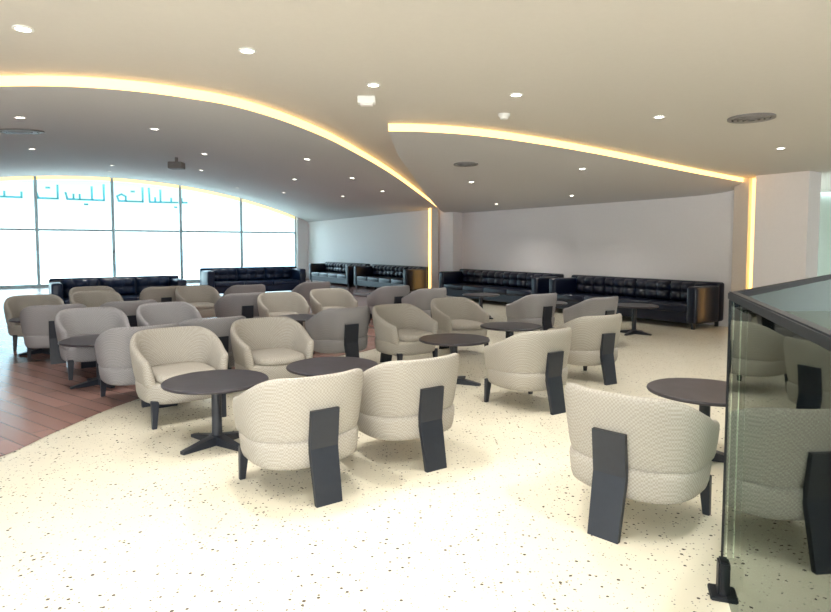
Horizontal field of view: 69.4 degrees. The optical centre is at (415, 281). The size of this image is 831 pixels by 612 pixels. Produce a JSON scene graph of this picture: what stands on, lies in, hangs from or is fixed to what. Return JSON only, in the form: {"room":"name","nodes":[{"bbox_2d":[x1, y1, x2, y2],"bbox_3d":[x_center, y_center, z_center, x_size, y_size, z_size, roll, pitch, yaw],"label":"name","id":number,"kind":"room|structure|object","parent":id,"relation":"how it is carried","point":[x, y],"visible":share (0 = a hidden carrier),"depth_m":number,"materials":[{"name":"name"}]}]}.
{"room":"lounge","nodes":[
{"label":"lounge","id":0,"kind":"room"},
{"bbox_2d":[0,279,412,456],"bbox_3d":[-8.735,0.621,14.347,18.870,0.001,24.965,0,4,0],"label":"floor","id":1,"kind":"structure","parent":0,"point":[37,400],"depth_m":6.14,"materials":[{"name":"brown wood"}]},
{"bbox_2d":[8,317,49,355],"bbox_3d":[-5.200,0.746,8.361,0.770,0.490,0.770,-1,4,-10],"label":"round table","id":2,"kind":"object","parent":1,"relation":"on","point":[17,319],"visible":0.27,"depth_m":8.26,"materials":[{"name":"metal"}]},
{"bbox_2d":[3,294,63,350],"bbox_3d":[-5.628,0.585,8.887,0.764,0.747,0.764,-3,4,-38],"label":"tub chair","id":3,"kind":"object","parent":1,"relation":"on","point":[13,305],"visible":0.41,"depth_m":8.90,"materials":[{"name":"fabric"}]},
{"bbox_2d":[20,303,85,363],"bbox_3d":[-4.724,0.647,7.868,0.764,0.747,0.764,-2,4,-35],"label":"tub chair","id":4,"kind":"object","parent":1,"relation":"on","point":[37,321],"visible":0.52,"depth_m":7.55,"materials":[{"name":"fabric"}]},
{"bbox_2d":[58,335,114,388],"bbox_3d":[-3.400,0.862,6.465,0.770,0.490,0.770,0,4,-5],"label":"round table","id":5,"kind":"object","parent":1,"relation":"on","point":[81,341],"visible":0.44,"depth_m":6.35,"materials":[{"name":"wood"}]},
{"bbox_2d":[54,307,129,379],"bbox_3d":[-3.777,0.698,7.041,0.764,0.747,0.764,-3,4,-38],"label":"tub chair","id":6,"kind":"object","parent":1,"relation":"on","point":[73,322],"visible":0.52,"depth_m":7.13,"materials":[{"name":"fabric"}]},
{"bbox_2d":[69,286,115,300],"bbox_3d":[-5.777,0.469,10.784,0.764,0.747,0.764,-3,4,-38],"label":"tub chair","id":7,"kind":"object","parent":1,"relation":"on","point":[83,288],"visible":0.16,"depth_m":10.96,"materials":[{"name":"fabric"}]},
{"bbox_2d":[70,290,123,306],"bbox_3d":[-5.128,0.536,9.686,0.764,0.747,0.764,-3,4,-38],"label":"tub chair","id":8,"kind":"object","parent":1,"relation":"on","point":[88,298],"visible":0.21,"depth_m":9.87,"materials":[{"name":"fabric"}]},
{"bbox_2d":[49,275,186,303],"bbox_3d":[-6.200,0.322,12.593,2.500,0.820,0.920,-2,4,-34],"label":"leather sofa","id":9,"kind":"object","parent":1,"relation":"on","point":[130,288],"visible":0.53,"depth_m":12.70,"materials":[{"name":"leather"}]},
{"bbox_2d":[61,279,98,297],"bbox_3d":[-6.895,0.136,12.360,0.690,0.380,0.130,-2,4,-34],"label":"cushion","id":10,"kind":"object","parent":9,"relation":"on","point":[68,284],"depth_m":12.28,"materials":[{"name":"black leather"}]},
{"bbox_2d":[100,278,134,294],"bbox_3d":[-6.315,0.112,12.751,0.690,0.380,0.130,-2,4,-34],"label":"cushion","id":11,"kind":"object","parent":9,"relation":"on","point":[123,286],"depth_m":12.75,"materials":[{"name":"black leather"}]},
{"bbox_2d":[121,295,138,300],"bbox_3d":[-6.147,0.382,12.518,0.690,0.150,0.710,-2,4,-34],"label":"seat cushion","id":12,"kind":"object","parent":9,"relation":"on","point":[125,297],"depth_m":12.35,"materials":[{"name":"black leather"}]},
{"bbox_2d":[136,277,168,294],"bbox_3d":[-5.734,0.088,13.141,0.690,0.380,0.130,-2,4,-34],"label":"cushion","id":13,"kind":"object","parent":9,"relation":"on","point":[142,283],"depth_m":13.07,"materials":[{"name":"black leather"}]},
{"bbox_2d":[100,300,156,326],"bbox_3d":[-4.024,0.614,8.417,0.764,0.747,0.764,-2,4,-35],"label":"tub chair","id":14,"kind":"object","parent":1,"relation":"on","point":[129,308],"visible":0.14,"depth_m":8.12,"materials":[{"name":"fabric"}]},
{"bbox_2d":[94,323,179,407],"bbox_3d":[-2.692,0.769,5.873,0.764,0.747,0.764,-3,4,-38],"label":"tub chair","id":15,"kind":"object","parent":1,"relation":"on","point":[112,350],"visible":0.43,"depth_m":5.54,"materials":[{"name":"fabric"}]},
{"bbox_2d":[139,286,178,302],"bbox_3d":[-4.724,0.443,11.211,0.764,0.747,0.764,-2,4,-35],"label":"tub chair","id":16,"kind":"object","parent":1,"relation":"on","point":[166,293],"visible":0.22,"depth_m":10.89,"materials":[{"name":"fabric"}]},
{"bbox_2d":[136,302,201,325],"bbox_3d":[-3.147,0.658,7.690,0.764,0.747,0.764,-3,4,-38],"label":"tub chair","id":17,"kind":"object","parent":1,"relation":"on","point":[160,313],"visible":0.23,"depth_m":7.87,"materials":[{"name":"fabric"}]},
{"bbox_2d":[175,285,220,317],"bbox_3d":[-3.978,0.457,10.983,0.764,0.747,0.764,-3,4,-38],"label":"tub chair","id":18,"kind":"object","parent":1,"relation":"on","point":[203,297],"visible":0.56,"depth_m":11.09,"materials":[{"name":"fabric"}]},
{"bbox_2d":[214,292,262,318],"bbox_3d":[-2.824,0.534,9.714,0.764,0.747,0.764,-2,4,-35],"label":"tub chair","id":19,"kind":"object","parent":1,"relation":"on","point":[234,304],"visible":0.68,"depth_m":9.40,"materials":[{"name":"fabric"}]},
{"bbox_2d":[223,284,264,295],"bbox_3d":[-3.324,0.412,11.710,0.764,0.747,0.764,-2,4,-35],"label":"tub chair","id":20,"kind":"object","parent":1,"relation":"on","point":[254,288],"visible":0.23,"depth_m":11.39,"materials":[{"name":"fabric"}]},
{"bbox_2d":[200,266,305,293],"bbox_3d":[-4.900,-0.023,18.233,3.000,0.820,0.920,-2,4,-34],"label":"leather sofa","id":21,"kind":"object","parent":1,"relation":"on","point":[279,278],"visible":0.86,"depth_m":18.20,"materials":[{"name":"leather"}]},
{"bbox_2d":[208,268,236,280],"bbox_3d":[-5.733,-0.203,17.906,0.857,0.380,0.130,-2,4,-34],"label":"cushion","id":22,"kind":"object","parent":21,"relation":"on","point":[220,274],"depth_m":17.90,"materials":[{"name":"black leather"}]},
{"bbox_2d":[215,281,243,287],"bbox_3d":[-5.565,0.066,17.674,0.857,0.150,0.710,-2,4,-34],"label":"seat cushion","id":23,"kind":"object","parent":21,"relation":"on","point":[218,284],"depth_m":17.36,"materials":[{"name":"black leather"}]},
{"bbox_2d":[237,268,264,279],"bbox_3d":[-5.015,-0.233,18.390,0.857,0.380,0.130,-2,4,-34],"label":"cushion","id":24,"kind":"object","parent":21,"relation":"on","point":[242,273],"depth_m":18.33,"materials":[{"name":"black leather"}]},
{"bbox_2d":[239,280,272,285],"bbox_3d":[-4.847,0.037,18.157,0.857,0.150,0.710,-2,4,-34],"label":"seat cushion","id":25,"kind":"object","parent":21,"relation":"on","point":[245,282],"depth_m":17.95,"materials":[{"name":"black leather"}]},
{"bbox_2d":[265,267,290,279],"bbox_3d":[-4.296,-0.263,18.874,0.857,0.380,0.130,-2,4,-34],"label":"cushion","id":26,"kind":"object","parent":21,"relation":"on","point":[271,273],"depth_m":18.82,"materials":[{"name":"black leather"}]},
{"bbox_2d":[267,279,299,284],"bbox_3d":[-4.128,0.007,18.641,0.857,0.150,0.710,-2,4,-34],"label":"seat cushion","id":27,"kind":"object","parent":21,"relation":"on","point":[273,281],"depth_m":18.38,"materials":[{"name":"black leather"}]},
{"bbox_2d":[257,292,309,327],"bbox_3d":[-2.072,0.554,9.390,0.764,0.747,0.764,-2,4,-30],"label":"tub chair","id":28,"kind":"object","parent":1,"relation":"on","point":[270,304],"visible":0.53,"depth_m":9.54,"materials":[{"name":"fabric"}]},
{"bbox_2d":[275,314,314,353],"bbox_3d":[-1.620,0.740,8.461,0.770,0.490,0.770,0,4,0],"label":"round table","id":29,"kind":"object","parent":1,"relation":"on","point":[300,318],"visible":0.34,"depth_m":8.50,"materials":[{"name":"wood"}]},
{"bbox_2d":[291,281,330,308],"bbox_3d":[-2.174,0.357,12.609,0.764,0.747,0.764,-2,4,-35],"label":"tub chair","id":30,"kind":"object","parent":1,"relation":"on","point":[304,289],"visible":0.26,"depth_m":12.27,"materials":[{"name":"fabric"}]},
{"bbox_2d":[309,288,357,313],"bbox_3d":[-1.402,0.505,10.188,0.764,0.747,0.764,-2,4,-30],"label":"tub chair","id":31,"kind":"object","parent":1,"relation":"on","point":[326,298],"visible":0.48,"depth_m":10.35,"materials":[{"name":"fabric"}]},
{"bbox_2d":[309,262,369,286],"bbox_3d":[-2.972,-0.316,23.027,0.920,0.820,3.400,-2,4,-34],"label":"leather sofa","id":32,"kind":"object","parent":1,"relation":"on","point":[335,272],"visible":0.9,"depth_m":23.15,"materials":[{"name":"leather"}]},
{"bbox_2d":[367,285,409,322],"bbox_3d":[-0.494,0.431,11.411,0.764,0.747,0.764,-2,4,-35],"label":"tub chair","id":33,"kind":"object","parent":1,"relation":"on","point":[383,295],"visible":0.52,"depth_m":11.10,"materials":[{"name":"fabric"}]},
{"bbox_2d":[354,264,428,290],"bbox_3d":[-0.847,-0.124,19.883,0.920,0.820,3.400,-2,4,-34],"label":"leather sofa","id":34,"kind":"object","parent":1,"relation":"on","point":[376,275],"visible":0.96,"depth_m":19.67,"materials":[{"name":"leather"}]},
{"bbox_2d":[357,275,377,280],"bbox_3d":[-1.554,-0.123,20.764,0.710,0.150,0.740,-2,4,-34],"label":"seat cushion","id":35,"kind":"object","parent":34,"relation":"on","point":[359,277],"depth_m":20.59,"materials":[{"name":"black leather"}]},
{"bbox_2d":[367,276,388,281],"bbox_3d":[-1.135,-0.085,20.144,0.710,0.150,0.740,-2,4,-34],"label":"seat cushion","id":36,"kind":"object","parent":34,"relation":"on","point":[373,278],"depth_m":19.96,"materials":[{"name":"black leather"}]},
{"bbox_2d":[373,265,384,275],"bbox_3d":[-1.306,-0.388,20.916,0.130,0.380,0.740,-2,4,-34],"label":"cushion","id":37,"kind":"object","parent":34,"relation":"on","point":[378,270],"depth_m":20.83,"materials":[{"name":"black leather"}]},
{"bbox_2d":[384,265,395,276],"bbox_3d":[-0.886,-0.350,20.296,0.130,0.380,0.740,-2,4,-34],"label":"cushion","id":38,"kind":"object","parent":34,"relation":"on","point":[389,270],"depth_m":20.22,"materials":[{"name":"black leather"}]},
{"bbox_2d":[379,277,402,282],"bbox_3d":[-0.716,-0.047,19.523,0.710,0.150,0.740,-2,4,-34],"label":"seat cushion","id":39,"kind":"object","parent":34,"relation":"on","point":[385,279],"depth_m":19.32,"materials":[{"name":"black leather"}]},
{"bbox_2d":[395,266,408,277],"bbox_3d":[-0.467,-0.312,19.675,0.130,0.380,0.740,-2,4,-34],"label":"cushion","id":40,"kind":"object","parent":34,"relation":"on","point":[398,269],"depth_m":19.70,"materials":[{"name":"black leather"}]},
{"bbox_2d":[0,86,436,221],"bbox_3d":[-5.860,-2.589,13.832,16.100,1.480,20.155,-2,4,-34],"label":"ceiling","id":41,"kind":"structure","parent":0,"point":[88,131],"depth_m":8.64,"materials":[{"name":"paint"}]},
{"bbox_2d":[0,129,44,133],"bbox_3d":[-4.550,-1.728,6.908,0.478,0.061,0.477,1,4,17],"label":"air vent","id":42,"kind":"object","parent":41,"relation":"attached to","point":[7,131],"visible":1,"depth_m":6.83,"materials":[{"name":"metal"}]},
{"bbox_2d":[168,157,184,169],"bbox_3d":[-4.100,-2.046,10.294,0.240,0.230,0.200,0,4,0],"label":"ceiling projector","id":43,"kind":"object","parent":41,"relation":"hanging from","point":[174,165],"visible":0.96,"depth_m":10.20,"materials":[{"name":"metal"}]},
{"bbox_2d":[0,273,732,611],"bbox_3d":[-4.000,0.704,13.067,36.000,0.001,38.000,0,4,0],"label":"floor","id":44,"kind":"structure","parent":0,"point":[104,511],"depth_m":3.29,"materials":[{"name":"beige stone"}]},
{"bbox_2d":[129,326,227,429],"bbox_3d":[-2.078,0.806,5.274,0.764,0.747,0.764,-3,4,-38],"label":"tub chair","id":45,"kind":"object","parent":44,"relation":"on","point":[157,355],"visible":0.79,"depth_m":5.29,"materials":[{"name":"fabric"}]},
{"bbox_2d":[179,316,246,368],"bbox_3d":[-2.224,0.730,6.520,0.764,0.747,0.764,-2,4,-35],"label":"tub chair","id":46,"kind":"object","parent":44,"relation":"on","point":[221,326],"visible":0.17,"depth_m":6.25,"materials":[{"name":"fabric"}]},
{"bbox_2d":[160,369,268,454],"bbox_3d":[-1.500,0.980,4.528,0.770,0.490,0.770,-1,4,-10],"label":"round table","id":47,"kind":"object","parent":44,"relation":"on","point":[214,383],"visible":0.95,"depth_m":4.48,"materials":[{"name":"wood"}]},
{"bbox_2d":[230,316,313,379],"bbox_3d":[-1.446,0.761,6.014,0.764,0.747,0.764,-2,4,-35],"label":"tub chair","id":48,"kind":"object","parent":44,"relation":"on","point":[266,345],"visible":0.8,"depth_m":6.03,"materials":[{"name":"fabric"}]},
{"bbox_2d":[233,368,362,507],"bbox_3d":[-0.714,0.898,3.765,0.764,0.747,0.764,-2,4,-35],"label":"tub chair","id":49,"kind":"object","parent":44,"relation":"on","point":[284,424],"visible":1,"depth_m":3.47,"materials":[{"name":"fabric"}]},
{"bbox_2d":[286,357,377,376],"bbox_3d":[-0.700,0.946,5.087,0.770,0.490,0.770,-2,4,-30],"label":"round table","id":50,"kind":"object","parent":44,"relation":"on","point":[318,366],"visible":0.55,"depth_m":5.04,"materials":[{"name":"wood"}]},
{"bbox_2d":[305,306,369,357],"bbox_3d":[-0.954,0.669,7.518,0.764,0.747,0.764,-2,4,-35],"label":"tub chair","id":51,"kind":"object","parent":44,"relation":"on","point":[333,330],"visible":0.96,"depth_m":7.22,"materials":[{"name":"fabric"}]},
{"bbox_2d":[372,303,437,361],"bbox_3d":[-0.149,0.674,7.439,0.764,0.747,0.764,-3,5,-40],"label":"tub chair","id":52,"kind":"object","parent":44,"relation":"on","point":[398,328],"visible":0.87,"depth_m":7.31,"materials":[{"name":"fabric"}]},
{"bbox_2d":[357,353,458,472],"bbox_3d":[-0.074,0.866,4.294,0.764,0.747,0.764,-2,4,-35],"label":"tub chair","id":53,"kind":"object","parent":44,"relation":"on","point":[401,400],"visible":0.86,"depth_m":3.99,"materials":[{"name":"fabric"}]},
{"bbox_2d":[401,287,446,317],"bbox_3d":[0.176,0.467,10.812,0.764,0.747,0.764,-2,4,-35],"label":"tub chair","id":54,"kind":"object","parent":44,"relation":"on","point":[420,298],"visible":0.52,"depth_m":10.49,"materials":[{"name":"fabric"}]},
{"bbox_2d":[419,333,489,385],"bbox_3d":[0.420,0.859,6.515,0.770,0.490,0.770,-1,4,-20],"label":"round table","id":55,"kind":"object","parent":44,"relation":"on","point":[454,340],"visible":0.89,"depth_m":6.43,"materials":[{"name":"wood"}]},
{"bbox_2d":[431,297,488,353],"bbox_3d":[0.598,0.615,8.392,0.764,0.747,0.764,-2,4,-30],"label":"tub chair","id":56,"kind":"object","parent":44,"relation":"on","point":[462,315],"visible":0.8,"depth_m":8.41,"materials":[{"name":"fabric"}]},
{"bbox_2d":[462,293,499,318],"bbox_3d":[1.350,0.502,12.354,0.770,0.490,0.770,0,4,0],"label":"round table","id":57,"kind":"object","parent":44,"relation":"on","point":[480,295],"visible":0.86,"depth_m":12.28,"materials":[{"name":"wood"}]},
{"bbox_2d":[439,269,563,302],"bbox_3d":[2.090,0.142,15.539,0.920,0.820,3.800,-2,4,-34],"label":"leather sofa","id":58,"kind":"object","parent":44,"relation":"on","point":[511,286],"visible":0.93,"depth_m":15.46,"materials":[{"name":"leather"}]},
{"bbox_2d":[444,283,480,290],"bbox_3d":[1.298,0.135,16.544,0.710,0.150,0.840,-2,4,-34],"label":"seat cushion","id":59,"kind":"object","parent":58,"relation":"on","point":[449,286],"depth_m":16.34,"materials":[{"name":"black leather"}]},
{"bbox_2d":[462,270,481,283],"bbox_3d":[1.547,-0.130,16.696,0.130,0.380,0.840,-2,4,-34],"label":"cushion","id":60,"kind":"object","parent":58,"relation":"on","point":[468,276],"depth_m":16.61,"materials":[{"name":"black leather"}]},
{"bbox_2d":[463,284,497,292],"bbox_3d":[1.773,0.178,15.841,0.710,0.150,0.840,-2,4,-34],"label":"seat cushion","id":61,"kind":"object","parent":58,"relation":"on","point":[476,288],"depth_m":15.71,"materials":[{"name":"black leather"}]},
{"bbox_2d":[482,271,503,285],"bbox_3d":[2.022,-0.086,15.993,0.130,0.380,0.840,-2,4,-34],"label":"cushion","id":62,"kind":"object","parent":58,"relation":"on","point":[491,278],"depth_m":15.90,"materials":[{"name":"black leather"}]},
{"bbox_2d":[484,286,520,294],"bbox_3d":[2.249,0.221,15.138,0.710,0.150,0.840,-2,4,-34],"label":"seat cushion","id":63,"kind":"object","parent":58,"relation":"on","point":[502,290],"depth_m":15.00,"materials":[{"name":"black leather"}]},
{"bbox_2d":[503,272,526,287],"bbox_3d":[2.498,-0.043,15.290,0.130,0.380,0.840,-2,4,-34],"label":"cushion","id":64,"kind":"object","parent":58,"relation":"on","point":[510,279],"depth_m":15.20,"materials":[{"name":"black leather"}]},
{"bbox_2d":[507,288,530,296],"bbox_3d":[2.724,0.264,14.434,0.710,0.150,0.840,-2,4,-34],"label":"seat cushion","id":65,"kind":"object","parent":58,"relation":"on","point":[515,292],"depth_m":14.32,"materials":[{"name":"black leather"}]},
{"bbox_2d":[526,273,551,287],"bbox_3d":[2.973,-0.001,14.586,0.130,0.380,0.840,-2,4,-34],"label":"cushion","id":66,"kind":"object","parent":58,"relation":"on","point":[529,276],"depth_m":14.72,"materials":[{"name":"black leather"}]},
{"bbox_2d":[480,322,541,336],"bbox_3d":[1.200,0.795,7.563,0.770,0.490,0.770,0,4,0],"label":"round table","id":67,"kind":"object","parent":44,"relation":"on","point":[511,327],"visible":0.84,"depth_m":7.45,"materials":[{"name":"wood"}]},
{"bbox_2d":[484,327,571,414],"bbox_3d":[1.074,0.784,5.641,0.764,0.747,0.764,-2,4,-33],"label":"tub chair","id":68,"kind":"object","parent":44,"relation":"on","point":[528,361],"visible":1,"depth_m":5.34,"materials":[{"name":"fabric"}]},
{"bbox_2d":[505,293,556,337],"bbox_3d":[1.876,0.541,9.614,0.764,0.747,0.764,-2,4,-35],"label":"tub chair","id":69,"kind":"object","parent":44,"relation":"on","point":[539,309],"visible":0.94,"depth_m":9.31,"materials":[{"name":"fabric"}]},
{"bbox_2d":[548,313,621,385],"bbox_3d":[1.922,0.715,6.768,0.764,0.747,0.764,-2,4,-30],"label":"tub chair","id":70,"kind":"object","parent":44,"relation":"on","point":[594,340],"visible":0.8,"depth_m":6.46,"materials":[{"name":"fabric"}]},
{"bbox_2d":[563,296,617,322],"bbox_3d":[2.646,0.577,9.015,0.764,0.747,0.764,-2,4,-35],"label":"tub chair","id":71,"kind":"object","parent":44,"relation":"on","point":[597,306],"visible":0.45,"depth_m":8.70,"materials":[{"name":"fabric"}]},
{"bbox_2d":[549,275,723,329],"bbox_3d":[4.327,0.344,12.229,0.920,0.820,3.500,-2,4,-34],"label":"leather sofa","id":72,"kind":"object","parent":44,"relation":"on","point":[681,301],"visible":0.9,"depth_m":11.71,"materials":[{"name":"leather"}]},
{"bbox_2d":[557,292,601,301],"bbox_3d":[3.598,0.343,13.142,0.710,0.150,0.765,-2,4,-34],"label":"seat cushion","id":73,"kind":"object","parent":72,"relation":"on","point":[561,296],"depth_m":13.01,"materials":[{"name":"black leather"}]},
{"bbox_2d":[576,276,604,294],"bbox_3d":[3.847,0.079,13.293,0.130,0.380,0.765,-2,4,-34],"label":"cushion","id":74,"kind":"object","parent":72,"relation":"on","point":[584,284],"depth_m":13.22,"materials":[{"name":"black leather"}]},
{"bbox_2d":[584,295,633,299],"bbox_3d":[4.032,0.383,12.500,0.710,0.150,0.765,-2,4,-34],"label":"seat cushion","id":75,"kind":"object","parent":72,"relation":"on","point":[586,297],"depth_m":12.50,"materials":[{"name":"black leather"}]},
{"bbox_2d":[604,278,635,296],"bbox_3d":[4.280,0.118,12.652,0.130,0.380,0.765,-2,4,-34],"label":"cushion","id":76,"kind":"object","parent":72,"relation":"on","point":[621,287],"depth_m":12.57,"materials":[{"name":"black leather"}]},
{"bbox_2d":[618,297,666,303],"bbox_3d":[4.465,0.422,11.859,0.710,0.150,0.765,-2,4,-34],"label":"seat cushion","id":77,"kind":"object","parent":72,"relation":"on","point":[647,300],"depth_m":11.81,"materials":[{"name":"black leather"}]},
{"bbox_2d":[635,279,669,299],"bbox_3d":[4.714,0.157,12.011,0.130,0.380,0.765,-2,4,-34],"label":"cushion","id":78,"kind":"object","parent":72,"relation":"on","point":[657,289],"depth_m":11.94,"materials":[{"name":"black leather"}]},
{"bbox_2d":[649,300,686,312],"bbox_3d":[4.899,0.461,11.218,0.710,0.150,0.765,-2,4,-34],"label":"seat cushion","id":79,"kind":"object","parent":72,"relation":"on","point":[665,306],"depth_m":11.06,"materials":[{"name":"black leather"}]},
{"bbox_2d":[670,281,707,300],"bbox_3d":[5.147,0.196,11.370,0.130,0.380,0.765,-2,4,-34],"label":"cushion","id":80,"kind":"object","parent":72,"relation":"on","point":[678,289],"depth_m":11.47,"materials":[{"name":"black leather"}]},
{"bbox_2d":[617,303,658,335],"bbox_3d":[3.700,0.636,10.158,0.770,0.490,0.770,0,4,0],"label":"round table","id":81,"kind":"object","parent":44,"relation":"on","point":[634,306],"visible":0.84,"depth_m":10.08,"materials":[{"name":"wood"}]},
{"bbox_2d":[564,383,719,543],"bbox_3d":[1.219,0.926,3.321,0.764,0.747,0.764,3,5,44],"label":"tub chair","id":82,"kind":"object","parent":44,"relation":"on","point":[642,449],"visible":1,"depth_m":3.04,"materials":[{"name":"fabric"}]},
{"bbox_2d":[646,378,730,462],"bbox_3d":[2.030,0.999,4.219,0.770,0.490,0.770,-1,4,-15],"label":"round table","id":83,"kind":"object","parent":44,"relation":"on","point":[705,393],"visible":0.56,"depth_m":4.17,"materials":[{"name":"wood"}]},
{"bbox_2d":[707,274,830,611],"bbox_3d":[2.379,0.630,3.575,0.541,1.305,5.627,3,4,38],"label":"glass railing","id":84,"kind":"object","parent":44,"relation":"on","point":[776,535],"visible":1,"depth_m":1.86,"materials":[{"name":"clear"}]},
{"bbox_2d":[0,0,830,196],"bbox_3d":[0.900,-1.637,7.436,22.200,0.001,21.045,0,4,0],"label":"ceiling","id":85,"kind":"structure","parent":0,"point":[592,73],"depth_m":3.85,"materials":[{"name":"paint"}]},
{"bbox_2d":[11,25,33,32],"bbox_3d":[-2.140,-1.379,3.272,0.104,0.010,0.104,0,4,0],"label":"recessed light","id":86,"kind":"object","parent":85,"relation":"in","point":[20,28],"visible":1,"depth_m":3.27,"materials":[{"name":"white plastic"}]},
{"bbox_2d":[357,96,375,105],"bbox_3d":[-0.390,-1.439,4.781,0.140,0.072,0.080,0,4,0],"label":"emergency light","id":87,"kind":"object","parent":85,"relation":"attached to","point":[361,100],"visible":1,"depth_m":4.74,"materials":[{"name":"white plastic"}]},
{"bbox_2d":[727,113,775,123],"bbox_3d":[3.110,-1.507,5.558,0.400,0.030,0.400,0,4,0],"label":"ceiling vent","id":88,"kind":"object","parent":85,"relation":"in","point":[751,117],"visible":1,"depth_m":5.50,"materials":[{"name":"metal"}]},
{"bbox_2d":[439,210,461,296],"bbox_3d":[1.035,-0.918,17.632,0.340,2.680,0.650,-2,4,-34],"label":"wall column","id":89,"kind":"structure","parent":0,"point":[450,257],"depth_m":17.40,"materials":[{"name":"paint"}]},
{"bbox_2d":[308,178,755,326],"bbox_3d":[0.853,-0.999,18.380,0.200,2.750,20.500,-2,4,-34],"label":"wall","id":90,"kind":"structure","parent":0,"point":[690,237],"depth_m":13.99,"materials":[{"name":"paint"}]},
{"bbox_2d":[0,176,293,218],"bbox_3d":[-11.471,-3.037,22.047,16.000,1.630,0.001,-2,4,-34],"label":"trim","id":91,"kind":"structure","parent":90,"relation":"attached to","point":[28,177],"depth_m":22.61,"materials":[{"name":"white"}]},
{"bbox_2d":[0,76,435,205],"bbox_3d":[-2.077,-1.728,9.505,7.292,0.072,16.110,3,5,42],"label":"trim","id":92,"kind":"structure","parent":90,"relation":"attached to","point":[66,81],"depth_m":4.49,"materials":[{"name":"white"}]},
{"bbox_2d":[296,217,307,278],"bbox_3d":[-5.030,-1.468,26.460,0.500,2.700,0.300,-2,4,-34],"label":"wall column","id":93,"kind":"structure","parent":90,"relation":"attached to","point":[301,225],"depth_m":26.32,"materials":[{"name":"paint"}]},
{"bbox_2d":[429,208,430,287],"bbox_3d":[0.597,-0.933,18.210,0.420,2.640,0.100,-2,4,-34],"label":"trim","id":94,"kind":"structure","parent":90,"relation":"attached to","point":[429,208],"depth_m":18.07,"materials":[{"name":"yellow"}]},
{"bbox_2d":[431,208,439,287],"bbox_3d":[0.731,-0.942,18.029,0.400,2.680,0.350,-2,4,-34],"label":"trim","id":95,"kind":"structure","parent":90,"relation":"attached to","point":[435,212],"depth_m":17.88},
{"bbox_2d":[388,124,743,181],"bbox_3d":[3.047,-1.647,8.190,8.106,0.072,0.420,-3,4,-38],"label":"trim","id":96,"kind":"structure","parent":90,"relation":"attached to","point":[391,127],"depth_m":6.61,"materials":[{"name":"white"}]},
{"bbox_2d":[731,178,752,308],"bbox_3d":[5.824,-0.491,10.725,0.140,2.670,0.260,-2,4,-34],"label":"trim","id":97,"kind":"structure","parent":90,"relation":"attached to","point":[742,192],"depth_m":10.64,"materials":[{"name":"paint"}]},
{"bbox_2d":[749,179,755,288],"bbox_3d":[5.995,-0.476,10.563,0.040,2.660,0.200,-2,4,-34],"label":"led strip light","id":98,"kind":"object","parent":90,"relation":"attached to","point":[753,180],"depth_m":10.59,"materials":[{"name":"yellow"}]},
{"bbox_2d":[388,131,742,212],"bbox_3d":[2.917,-1.744,11.903,6.365,0.188,12.115,0,4,0],"label":"ceiling","id":99,"kind":"structure","parent":0,"point":[508,174],"depth_m":9.19,"materials":[{"name":"paint"}]},
{"bbox_2d":[752,171,820,287],"bbox_3d":[6.208,-0.457,10.086,0.420,2.680,0.830,-2,4,-34],"label":"wall","id":100,"kind":"structure","parent":0,"point":[787,205],"depth_m":9.86,"materials":[{"name":"paint"}]},
{"bbox_2d":[817,192,830,275],"bbox_3d":[9.734,-0.824,13.469,7.023,3.000,0.200,1,4,20],"label":"wall","id":101,"kind":"structure","parent":0,"point":[824,247],"depth_m":13.53,"materials":[{"name":"paint"}]},
{"bbox_3d":[-11.527,-3.695,22.089,13.263,2.720,8.949,0,4,0],"label":"wall","id":102,"kind":"structure","parent":0,"visible":0},
{"bbox_2d":[0,176,40,288],"bbox_3d":[-14.176,-1.690,20.325,2.400,3.892,0.090,-2,4,-34],"label":"window","id":103,"kind":"structure","parent":102,"relation":"in","point":[38,285],"depth_m":20.89,"materials":[{"name":"metal"}]},
{"bbox_2d":[39,178,115,287],"bbox_3d":[-12.187,-1.815,21.662,2.400,3.979,0.090,-2,4,-34],"label":"window","id":104,"kind":"structure","parent":102,"relation":"in","point":[112,230],"depth_m":22.20,"materials":[{"name":"metal"}]},
{"bbox_2d":[115,186,183,278],"bbox_3d":[-10.197,-1.897,23.002,2.400,3.977,0.090,-2,4,-34],"label":"window","id":105,"kind":"structure","parent":102,"relation":"in","point":[179,189],"depth_m":23.56,"materials":[{"name":"metal"}]},
{"bbox_2d":[182,199,242,282],"bbox_3d":[-8.208,-1.901,24.346,2.400,3.822,0.090,-2,4,-34],"label":"window","id":106,"kind":"structure","parent":102,"relation":"in","point":[240,201],"depth_m":24.89,"materials":[{"name":"metal"}]},
{"bbox_2d":[243,217,295,265],"bbox_3d":[-6.218,-1.779,25.698,2.400,3.414,0.090,-2,4,-34],"label":"window","id":107,"kind":"structure","parent":102,"relation":"in","point":[294,232],"depth_m":26.25,"materials":[{"name":"metal"}]},
{"label":"outside","id":108,"kind":"structure","parent":0,"visible":0},
{"bbox_2d":[0,252,293,272],"bbox_3d":[-75.000,-3.668,150.056,650.000,0.001,700.000,0,4,0],"label":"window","id":109,"kind":"structure","parent":108,"point":[10,262],"depth_m":189.26,"materials":[{"name":"glass"}]},
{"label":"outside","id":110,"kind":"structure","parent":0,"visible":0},
{"bbox_2d":[148,188,187,207],"bbox_3d":[-9.852,-3.321,23.897,1.481,0.761,0.040,-2,4,-34],"label":"sign lettering","id":111,"kind":"object","parent":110,"point":[160,198],"visible":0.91,"depth_m":23.72},
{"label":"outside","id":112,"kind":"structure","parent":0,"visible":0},
{"bbox_2d":[116,187,143,202],"bbox_3d":[-11.002,-3.357,23.117,0.975,0.590,0.040,-2,4,-34],"label":"sign lettering","id":113,"kind":"object","parent":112,"point":[142,189],"visible":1,"depth_m":23.13},
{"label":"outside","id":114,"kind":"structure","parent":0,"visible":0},
{"bbox_2d":[64,184,104,204],"bbox_3d":[-12.266,-3.245,22.270,1.324,0.810,0.040,-2,4,-34],"label":"sign lettering","id":115,"kind":"object","parent":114,"point":[103,185],"visible":1,"depth_m":22.35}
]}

